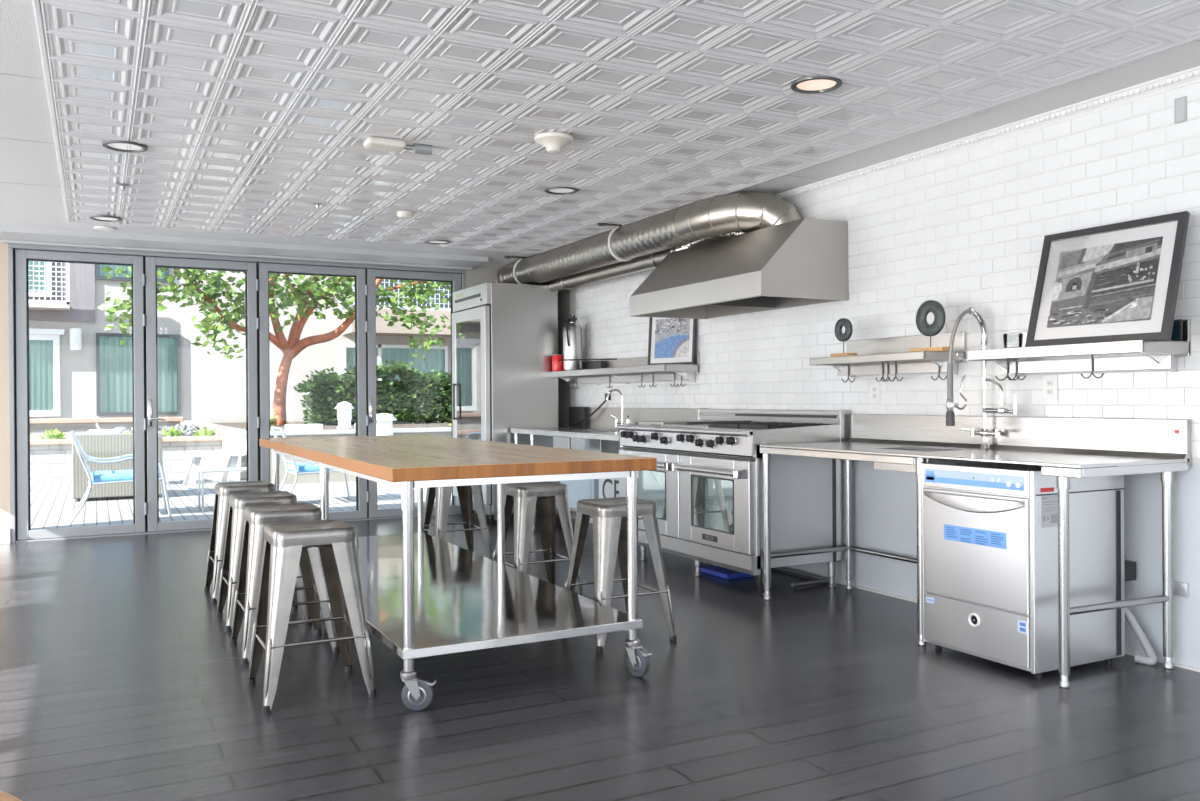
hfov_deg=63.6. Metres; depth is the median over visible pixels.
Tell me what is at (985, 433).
faucet
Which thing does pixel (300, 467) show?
seat cushion
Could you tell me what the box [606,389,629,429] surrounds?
gooseneck faucet
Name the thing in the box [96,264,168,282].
window
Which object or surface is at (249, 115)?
ceiling tiles
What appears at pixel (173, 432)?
plant
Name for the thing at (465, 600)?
shelf
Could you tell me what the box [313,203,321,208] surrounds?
sprinkler
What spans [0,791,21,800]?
round wooden table
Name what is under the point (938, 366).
hook
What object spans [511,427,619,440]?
countertop
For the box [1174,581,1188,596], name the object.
wall socket
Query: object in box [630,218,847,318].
range hood
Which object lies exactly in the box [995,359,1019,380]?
hook
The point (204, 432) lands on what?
plant
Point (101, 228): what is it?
disc
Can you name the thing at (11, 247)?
trim
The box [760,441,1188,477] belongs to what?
countertop
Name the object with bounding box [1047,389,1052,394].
socket
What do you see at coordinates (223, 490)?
metal stool
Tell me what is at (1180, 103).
wall sensor
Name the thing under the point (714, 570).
tray
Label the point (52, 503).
ground
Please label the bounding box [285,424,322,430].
block
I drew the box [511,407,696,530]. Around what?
prep table
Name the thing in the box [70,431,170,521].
armchair
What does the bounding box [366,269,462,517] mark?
door
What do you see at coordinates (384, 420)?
bollard light
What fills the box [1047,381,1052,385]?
socket
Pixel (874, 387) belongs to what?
wall outlet
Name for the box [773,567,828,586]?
pipe
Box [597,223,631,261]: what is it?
hanger
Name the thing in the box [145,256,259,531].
door
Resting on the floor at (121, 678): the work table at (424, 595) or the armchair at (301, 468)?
the work table at (424, 595)
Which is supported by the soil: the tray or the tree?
the tree
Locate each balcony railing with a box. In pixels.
[29,261,69,304]
[353,279,450,310]
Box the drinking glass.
[1003,333,1022,347]
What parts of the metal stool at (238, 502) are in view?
leg, leg, seat, leg, leg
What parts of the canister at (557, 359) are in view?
cord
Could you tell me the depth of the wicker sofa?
11.40 m
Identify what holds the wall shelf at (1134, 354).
attached to the wall at (884, 502)
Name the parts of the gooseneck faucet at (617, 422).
spout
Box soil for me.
[212,422,451,430]
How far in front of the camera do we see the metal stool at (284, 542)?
3.73 m
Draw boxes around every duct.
[496,191,800,284]
[536,231,751,291]
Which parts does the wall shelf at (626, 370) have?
hook rail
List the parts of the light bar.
arm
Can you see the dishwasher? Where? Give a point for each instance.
(989, 531)
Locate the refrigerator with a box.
[452,282,558,523]
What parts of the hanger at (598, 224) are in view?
ceiling plate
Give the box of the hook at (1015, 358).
[1007,358,1025,380]
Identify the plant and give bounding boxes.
[35,429,67,439]
[161,424,184,436]
[189,426,217,435]
[270,413,277,425]
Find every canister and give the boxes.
[552,354,616,370]
[552,355,562,370]
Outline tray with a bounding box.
[700,565,753,578]
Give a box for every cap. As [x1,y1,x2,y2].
[30,417,183,423]
[30,436,222,444]
[197,422,451,435]
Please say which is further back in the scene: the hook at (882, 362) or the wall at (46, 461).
the wall at (46, 461)
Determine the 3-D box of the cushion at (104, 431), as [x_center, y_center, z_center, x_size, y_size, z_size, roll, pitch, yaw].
[-5.922,0.524,11.545,0.340,0.355,0.130,0,0,-28]
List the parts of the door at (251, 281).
handle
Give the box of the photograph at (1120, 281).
[1025,211,1189,346]
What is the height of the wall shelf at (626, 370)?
0.220 m
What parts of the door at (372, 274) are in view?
handle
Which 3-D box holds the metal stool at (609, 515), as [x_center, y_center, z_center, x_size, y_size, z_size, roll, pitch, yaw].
[0.080,0.810,4.653,0.425,0.655,0.425,0,0,-28]
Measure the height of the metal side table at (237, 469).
0.430 m
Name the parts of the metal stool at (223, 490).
leg, leg, seat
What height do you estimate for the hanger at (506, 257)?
0.284 m
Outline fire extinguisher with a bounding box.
[563,314,582,370]
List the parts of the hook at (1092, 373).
stem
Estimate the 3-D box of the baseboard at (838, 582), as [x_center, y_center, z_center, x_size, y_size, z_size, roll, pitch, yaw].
[1.660,1.119,5.583,0.012,0.012,8.370,0,0,-28]
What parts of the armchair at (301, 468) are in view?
frame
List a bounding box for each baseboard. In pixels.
[0,528,10,543]
[571,517,1199,671]
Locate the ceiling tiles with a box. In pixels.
[32,0,1199,253]
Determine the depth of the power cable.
8.64 m
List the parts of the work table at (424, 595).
leg, leg, leg, leg, frame, leg, leg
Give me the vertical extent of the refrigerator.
2.199 m
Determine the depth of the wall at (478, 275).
7.88 m
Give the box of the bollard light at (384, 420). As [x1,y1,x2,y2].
[377,413,396,484]
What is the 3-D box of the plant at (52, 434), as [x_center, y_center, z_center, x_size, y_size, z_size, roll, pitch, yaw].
[-8.625,0.572,15.355,0.606,0.277,0.630,0,0,-28]
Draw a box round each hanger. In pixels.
[504,256,526,283]
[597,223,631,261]
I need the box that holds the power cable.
[569,393,610,425]
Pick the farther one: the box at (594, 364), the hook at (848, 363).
the box at (594, 364)
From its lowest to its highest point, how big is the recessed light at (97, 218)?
0.011 m
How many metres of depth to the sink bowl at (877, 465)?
4.88 m
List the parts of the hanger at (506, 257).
ceiling plate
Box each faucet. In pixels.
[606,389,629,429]
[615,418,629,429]
[946,307,1016,448]
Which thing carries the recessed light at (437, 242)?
in the ceiling
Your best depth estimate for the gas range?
5.77 m
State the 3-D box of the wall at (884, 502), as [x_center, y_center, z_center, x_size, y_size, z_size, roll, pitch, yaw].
[2.181,-0.072,4.739,0.150,2.590,12.390,0,0,-28]
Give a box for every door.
[15,249,146,539]
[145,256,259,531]
[259,263,368,519]
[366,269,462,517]
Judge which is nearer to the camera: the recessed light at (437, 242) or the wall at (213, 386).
the recessed light at (437, 242)
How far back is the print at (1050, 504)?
3.92 m
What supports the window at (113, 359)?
in the wall at (213, 386)
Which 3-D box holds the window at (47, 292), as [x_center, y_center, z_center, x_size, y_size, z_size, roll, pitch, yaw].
[-10.783,-2.881,17.974,1.030,1.880,0.060,0,0,-28]
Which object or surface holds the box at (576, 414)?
on the prep table at (600, 435)
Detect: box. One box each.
[569,407,587,426]
[588,361,605,368]
[1124,554,1135,581]
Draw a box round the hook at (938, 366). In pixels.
[931,366,946,379]
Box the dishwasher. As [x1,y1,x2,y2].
[921,461,1124,677]
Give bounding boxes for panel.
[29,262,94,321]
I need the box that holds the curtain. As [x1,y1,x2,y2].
[29,340,52,410]
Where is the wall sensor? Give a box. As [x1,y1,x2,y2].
[1174,96,1186,123]
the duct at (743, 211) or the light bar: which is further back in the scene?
the duct at (743, 211)
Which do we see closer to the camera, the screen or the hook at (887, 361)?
the screen
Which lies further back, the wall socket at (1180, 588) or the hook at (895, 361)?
the hook at (895, 361)
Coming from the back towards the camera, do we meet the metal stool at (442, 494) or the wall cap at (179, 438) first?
the wall cap at (179, 438)
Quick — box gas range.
[616,408,849,595]
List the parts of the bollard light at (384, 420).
post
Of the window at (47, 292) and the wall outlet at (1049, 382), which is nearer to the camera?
the wall outlet at (1049, 382)
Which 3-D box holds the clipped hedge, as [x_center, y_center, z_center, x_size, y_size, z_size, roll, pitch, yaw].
[-3.395,-0.159,18.229,4.527,1.213,1.158,0,0,-28]
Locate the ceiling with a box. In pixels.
[0,0,1199,267]
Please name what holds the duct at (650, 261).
attached to the duct at (743, 211)
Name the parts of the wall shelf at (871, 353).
hook rail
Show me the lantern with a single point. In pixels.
(344, 409)
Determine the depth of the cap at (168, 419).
16.75 m
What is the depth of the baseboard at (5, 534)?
7.86 m
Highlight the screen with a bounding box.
[1171,319,1182,340]
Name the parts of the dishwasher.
drain knob, scoop handle, control panel, door, kick panel, rating plate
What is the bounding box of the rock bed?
[114,424,207,436]
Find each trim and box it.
[0,225,487,269]
[8,244,465,542]
[555,290,571,516]
[776,66,1199,201]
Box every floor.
[0,513,1199,800]
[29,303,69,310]
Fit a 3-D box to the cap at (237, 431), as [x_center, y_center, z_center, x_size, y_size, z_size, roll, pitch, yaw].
[-3.249,0.437,17.927,7.200,0.060,7.000,0,0,-28]
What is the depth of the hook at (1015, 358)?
4.65 m
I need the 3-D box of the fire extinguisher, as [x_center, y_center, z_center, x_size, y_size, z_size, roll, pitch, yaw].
[-0.251,-0.533,8.853,0.180,0.529,0.210,0,0,3]
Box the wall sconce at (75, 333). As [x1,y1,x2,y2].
[70,328,81,350]
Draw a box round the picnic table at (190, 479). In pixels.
[176,451,243,489]
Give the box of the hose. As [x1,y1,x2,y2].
[1125,607,1156,664]
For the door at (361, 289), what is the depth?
9.14 m
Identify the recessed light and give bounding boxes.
[89,216,122,221]
[102,141,147,152]
[425,240,450,244]
[544,187,577,194]
[791,76,841,93]
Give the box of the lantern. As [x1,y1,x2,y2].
[335,402,353,428]
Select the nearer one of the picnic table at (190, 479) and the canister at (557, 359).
the canister at (557, 359)
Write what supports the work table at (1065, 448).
on the floor at (121, 678)
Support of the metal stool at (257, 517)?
on the floor at (121, 678)
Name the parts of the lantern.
glass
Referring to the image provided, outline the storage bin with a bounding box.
[560,479,598,507]
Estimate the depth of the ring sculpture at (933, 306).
5.01 m
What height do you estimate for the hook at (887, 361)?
0.114 m
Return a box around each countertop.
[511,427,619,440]
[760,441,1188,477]
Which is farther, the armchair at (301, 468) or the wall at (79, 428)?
the wall at (79, 428)
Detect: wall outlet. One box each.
[870,383,879,401]
[1042,375,1057,399]
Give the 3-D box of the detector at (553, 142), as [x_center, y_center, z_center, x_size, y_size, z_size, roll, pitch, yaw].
[-0.234,-1.297,4.909,0.200,0.083,0.200,0,0,-28]
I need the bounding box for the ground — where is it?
[30,472,451,528]
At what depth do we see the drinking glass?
4.60 m
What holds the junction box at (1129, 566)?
attached to the wall at (884, 502)
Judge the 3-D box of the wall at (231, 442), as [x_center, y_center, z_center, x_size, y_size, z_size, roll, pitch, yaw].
[-3.245,0.822,17.957,7.170,0.710,6.950,0,0,-28]
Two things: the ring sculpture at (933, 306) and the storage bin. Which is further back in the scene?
the storage bin
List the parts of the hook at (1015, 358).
stem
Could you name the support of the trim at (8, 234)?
attached to the wall at (478, 275)
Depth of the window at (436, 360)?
21.43 m
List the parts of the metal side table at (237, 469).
leg, leg, rail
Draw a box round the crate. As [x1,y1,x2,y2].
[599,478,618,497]
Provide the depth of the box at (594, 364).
8.62 m
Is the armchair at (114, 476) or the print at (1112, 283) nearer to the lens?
the print at (1112, 283)
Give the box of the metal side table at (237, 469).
[198,467,246,511]
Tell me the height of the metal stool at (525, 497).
0.655 m
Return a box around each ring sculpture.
[830,318,856,356]
[910,300,948,351]
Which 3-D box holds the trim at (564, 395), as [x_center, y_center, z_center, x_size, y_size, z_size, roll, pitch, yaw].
[-0.492,-0.116,9.701,0.004,2.490,0.920,0,0,-28]
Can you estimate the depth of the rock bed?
16.73 m
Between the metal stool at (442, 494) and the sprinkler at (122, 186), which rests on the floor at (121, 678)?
the metal stool at (442, 494)
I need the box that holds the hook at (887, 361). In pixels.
[881,361,894,381]
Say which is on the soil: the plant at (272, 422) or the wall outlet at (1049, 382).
the plant at (272, 422)
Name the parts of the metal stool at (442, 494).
leg, leg, leg, leg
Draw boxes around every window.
[28,261,51,296]
[29,328,63,415]
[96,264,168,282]
[96,333,180,415]
[342,344,447,380]
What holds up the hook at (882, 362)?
hanging from the wall shelf at (871, 353)
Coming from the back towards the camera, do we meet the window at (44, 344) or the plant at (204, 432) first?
the window at (44, 344)
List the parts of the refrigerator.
door handle, door glass, door, header panel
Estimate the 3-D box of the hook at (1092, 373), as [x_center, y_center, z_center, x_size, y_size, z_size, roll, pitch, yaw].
[2.186,-0.154,4.297,0.007,0.114,0.113,0,0,-28]
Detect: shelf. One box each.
[355,533,641,659]
[548,352,699,385]
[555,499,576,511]
[809,331,966,377]
[967,319,1190,375]
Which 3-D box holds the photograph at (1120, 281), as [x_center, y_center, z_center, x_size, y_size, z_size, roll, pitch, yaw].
[2.176,-0.504,4.187,0.186,0.533,0.685,0,0,-28]
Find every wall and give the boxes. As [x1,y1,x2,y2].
[0,243,499,528]
[29,264,450,426]
[30,422,179,439]
[30,441,221,479]
[199,426,451,484]
[572,460,1199,667]
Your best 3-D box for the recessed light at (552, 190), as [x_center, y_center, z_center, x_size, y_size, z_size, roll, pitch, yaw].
[-0.247,-1.338,6.165,0.216,0.011,0.216,0,0,-28]
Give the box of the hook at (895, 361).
[888,361,902,380]
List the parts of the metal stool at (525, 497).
leg, leg, seat, leg, leg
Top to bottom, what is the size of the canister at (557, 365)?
0.152 m
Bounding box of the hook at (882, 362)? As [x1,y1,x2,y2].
[876,362,889,381]
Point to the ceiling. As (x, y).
(24, 104)
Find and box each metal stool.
[204,481,274,602]
[216,491,310,631]
[230,503,338,664]
[247,519,376,713]
[423,485,492,559]
[493,481,581,593]
[565,497,676,651]
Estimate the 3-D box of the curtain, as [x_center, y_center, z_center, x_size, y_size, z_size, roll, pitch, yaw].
[-10.634,-0.473,18.126,0.680,1.320,0.016,0,0,-28]
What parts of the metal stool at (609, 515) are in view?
leg, leg, seat, leg, leg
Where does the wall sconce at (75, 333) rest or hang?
attached to the wall at (213, 386)
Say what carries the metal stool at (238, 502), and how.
on the floor at (121, 678)
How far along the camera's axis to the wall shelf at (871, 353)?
5.35 m
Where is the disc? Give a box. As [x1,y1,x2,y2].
[94,226,115,230]
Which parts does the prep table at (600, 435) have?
leg, leg, apron panel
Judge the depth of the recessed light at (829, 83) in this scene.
4.11 m
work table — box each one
[259,434,656,710]
[760,414,1190,687]
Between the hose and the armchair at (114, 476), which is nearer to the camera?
the hose
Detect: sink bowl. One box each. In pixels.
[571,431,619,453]
[874,448,960,471]
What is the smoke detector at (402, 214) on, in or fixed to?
attached to the ceiling
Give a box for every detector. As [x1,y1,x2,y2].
[397,210,413,218]
[534,131,572,153]
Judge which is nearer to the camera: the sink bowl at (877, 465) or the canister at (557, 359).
the sink bowl at (877, 465)
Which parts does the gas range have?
knob, knob, knob, knob, leg, oven door, knob, knob, knob, knob, control panel, leg, knob, kick panel, knob, oven door, knob, knob, leg, leg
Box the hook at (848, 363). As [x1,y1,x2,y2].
[842,363,854,382]
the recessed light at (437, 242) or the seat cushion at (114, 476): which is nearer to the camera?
the recessed light at (437, 242)
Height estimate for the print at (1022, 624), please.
0.036 m
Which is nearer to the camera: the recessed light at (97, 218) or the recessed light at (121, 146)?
the recessed light at (121, 146)
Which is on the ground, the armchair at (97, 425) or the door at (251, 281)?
the armchair at (97, 425)
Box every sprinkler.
[117,184,127,190]
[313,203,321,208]
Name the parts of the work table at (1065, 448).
leg, rail, leg, rail, leg, leg, rail, leg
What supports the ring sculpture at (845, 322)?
on the wall shelf at (871, 353)
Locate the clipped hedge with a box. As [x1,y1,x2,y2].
[293,359,450,424]
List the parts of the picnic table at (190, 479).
leg, leg, leg, leg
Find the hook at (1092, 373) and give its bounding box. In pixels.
[1081,355,1103,378]
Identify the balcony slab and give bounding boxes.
[342,279,450,336]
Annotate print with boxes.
[647,317,696,364]
[946,526,1003,544]
[1020,622,1025,631]
[1043,497,1057,522]
[1047,236,1162,327]
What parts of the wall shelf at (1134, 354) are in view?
hook rail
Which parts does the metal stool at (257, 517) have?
leg, leg, seat, leg, leg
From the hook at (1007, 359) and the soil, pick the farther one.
the soil
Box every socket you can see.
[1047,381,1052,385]
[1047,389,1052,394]
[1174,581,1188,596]
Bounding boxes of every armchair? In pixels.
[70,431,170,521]
[96,423,168,485]
[271,426,349,497]
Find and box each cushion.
[87,429,119,433]
[91,470,132,482]
[288,462,332,472]
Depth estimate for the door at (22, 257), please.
8.12 m
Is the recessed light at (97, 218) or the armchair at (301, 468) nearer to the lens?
the recessed light at (97, 218)
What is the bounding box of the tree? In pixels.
[97,266,450,424]
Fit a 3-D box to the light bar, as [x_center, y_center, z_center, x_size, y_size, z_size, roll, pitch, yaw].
[-1.036,-1.310,4.987,0.350,0.056,0.120,0,0,-28]
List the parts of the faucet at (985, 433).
squeeze lever, filler spout, filler lever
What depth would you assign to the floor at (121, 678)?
3.63 m
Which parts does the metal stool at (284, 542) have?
leg, leg, seat, leg, leg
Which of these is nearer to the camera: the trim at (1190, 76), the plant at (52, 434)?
the trim at (1190, 76)
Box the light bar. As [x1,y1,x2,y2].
[363,136,431,154]
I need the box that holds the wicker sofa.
[72,429,162,501]
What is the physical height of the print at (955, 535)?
0.054 m

